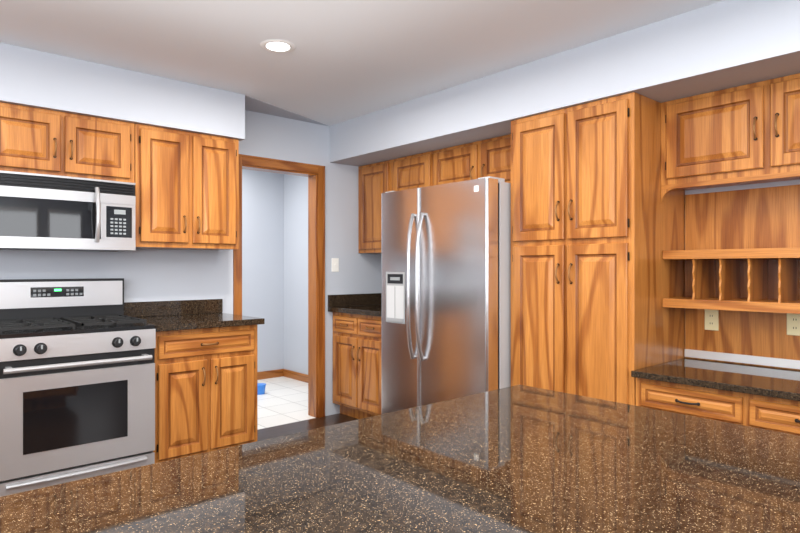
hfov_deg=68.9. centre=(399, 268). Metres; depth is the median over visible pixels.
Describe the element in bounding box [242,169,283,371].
wall
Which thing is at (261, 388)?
tub
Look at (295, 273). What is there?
wall
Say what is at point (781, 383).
countertop
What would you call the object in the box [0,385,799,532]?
countertop
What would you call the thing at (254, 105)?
ceiling
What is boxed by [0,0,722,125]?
ceiling
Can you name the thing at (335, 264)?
switch plate
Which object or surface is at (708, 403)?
drawer
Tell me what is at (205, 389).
base cabinet
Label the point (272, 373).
baseboard
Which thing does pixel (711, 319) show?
outlet
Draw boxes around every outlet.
[705,309,718,330]
[787,313,799,335]
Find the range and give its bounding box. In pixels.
[0,278,155,496]
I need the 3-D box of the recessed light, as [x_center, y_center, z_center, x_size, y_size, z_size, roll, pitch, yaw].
[-0.659,-1.195,3.146,0.190,0.009,0.190,0,0,-42]
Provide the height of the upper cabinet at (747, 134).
0.544 m
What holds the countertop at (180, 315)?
on the base cabinet at (205, 389)
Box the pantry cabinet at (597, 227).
[511,92,684,405]
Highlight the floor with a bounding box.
[257,376,357,440]
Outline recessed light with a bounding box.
[260,39,295,52]
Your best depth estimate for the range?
3.10 m
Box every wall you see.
[0,110,380,415]
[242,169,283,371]
[284,174,799,374]
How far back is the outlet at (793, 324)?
2.93 m
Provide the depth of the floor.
5.01 m
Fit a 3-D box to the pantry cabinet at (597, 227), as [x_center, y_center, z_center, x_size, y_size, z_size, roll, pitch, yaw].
[1.135,0.173,3.420,0.657,2.132,0.777,0,0,-42]
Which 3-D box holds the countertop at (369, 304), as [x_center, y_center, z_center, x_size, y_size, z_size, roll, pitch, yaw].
[-0.076,0.293,4.788,0.649,0.140,0.875,0,0,-42]
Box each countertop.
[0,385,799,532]
[124,299,264,331]
[328,293,380,316]
[631,358,799,400]
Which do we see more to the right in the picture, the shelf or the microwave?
the shelf
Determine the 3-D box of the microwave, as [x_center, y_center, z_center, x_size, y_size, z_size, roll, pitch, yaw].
[-1.983,-0.311,3.377,0.764,0.408,0.455,0,0,-42]
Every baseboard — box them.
[257,369,282,379]
[283,369,307,382]
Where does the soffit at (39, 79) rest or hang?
attached to the ceiling at (344, 60)
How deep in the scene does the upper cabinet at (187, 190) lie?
3.77 m
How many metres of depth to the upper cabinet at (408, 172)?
4.59 m
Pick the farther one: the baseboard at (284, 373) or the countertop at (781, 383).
the baseboard at (284, 373)
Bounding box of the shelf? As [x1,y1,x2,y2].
[662,184,799,369]
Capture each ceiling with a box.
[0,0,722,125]
[245,95,327,125]
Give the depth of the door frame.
4.83 m
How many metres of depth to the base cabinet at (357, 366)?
4.66 m
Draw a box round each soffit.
[0,43,244,140]
[330,0,799,166]
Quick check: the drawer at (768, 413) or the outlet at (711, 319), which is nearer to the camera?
the drawer at (768, 413)
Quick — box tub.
[257,383,265,394]
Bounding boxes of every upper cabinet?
[0,102,134,182]
[135,123,238,249]
[358,160,391,253]
[392,152,427,190]
[428,134,510,185]
[661,73,799,203]
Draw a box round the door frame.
[233,154,324,417]
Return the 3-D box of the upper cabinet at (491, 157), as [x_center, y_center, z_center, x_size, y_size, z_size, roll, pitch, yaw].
[0.678,-0.727,4.169,0.345,0.332,0.943,0,0,-42]
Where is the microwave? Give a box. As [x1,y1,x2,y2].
[0,170,135,251]
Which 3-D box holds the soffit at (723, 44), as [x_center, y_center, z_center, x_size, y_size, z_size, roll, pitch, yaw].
[1.830,-1.048,2.657,0.630,0.306,6.600,0,0,-42]
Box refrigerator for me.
[381,176,510,413]
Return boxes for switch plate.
[332,258,338,271]
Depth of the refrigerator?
3.67 m
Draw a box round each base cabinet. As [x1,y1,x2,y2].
[153,325,256,462]
[333,312,380,418]
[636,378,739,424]
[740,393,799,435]
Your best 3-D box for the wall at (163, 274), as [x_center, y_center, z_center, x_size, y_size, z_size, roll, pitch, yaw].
[-2.527,0.019,3.284,6.320,2.440,0.120,0,0,-42]
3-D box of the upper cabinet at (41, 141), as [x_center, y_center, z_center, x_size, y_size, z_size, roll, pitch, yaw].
[-2.011,-0.705,3.418,0.786,0.375,0.361,0,0,-42]
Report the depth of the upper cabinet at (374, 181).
4.95 m

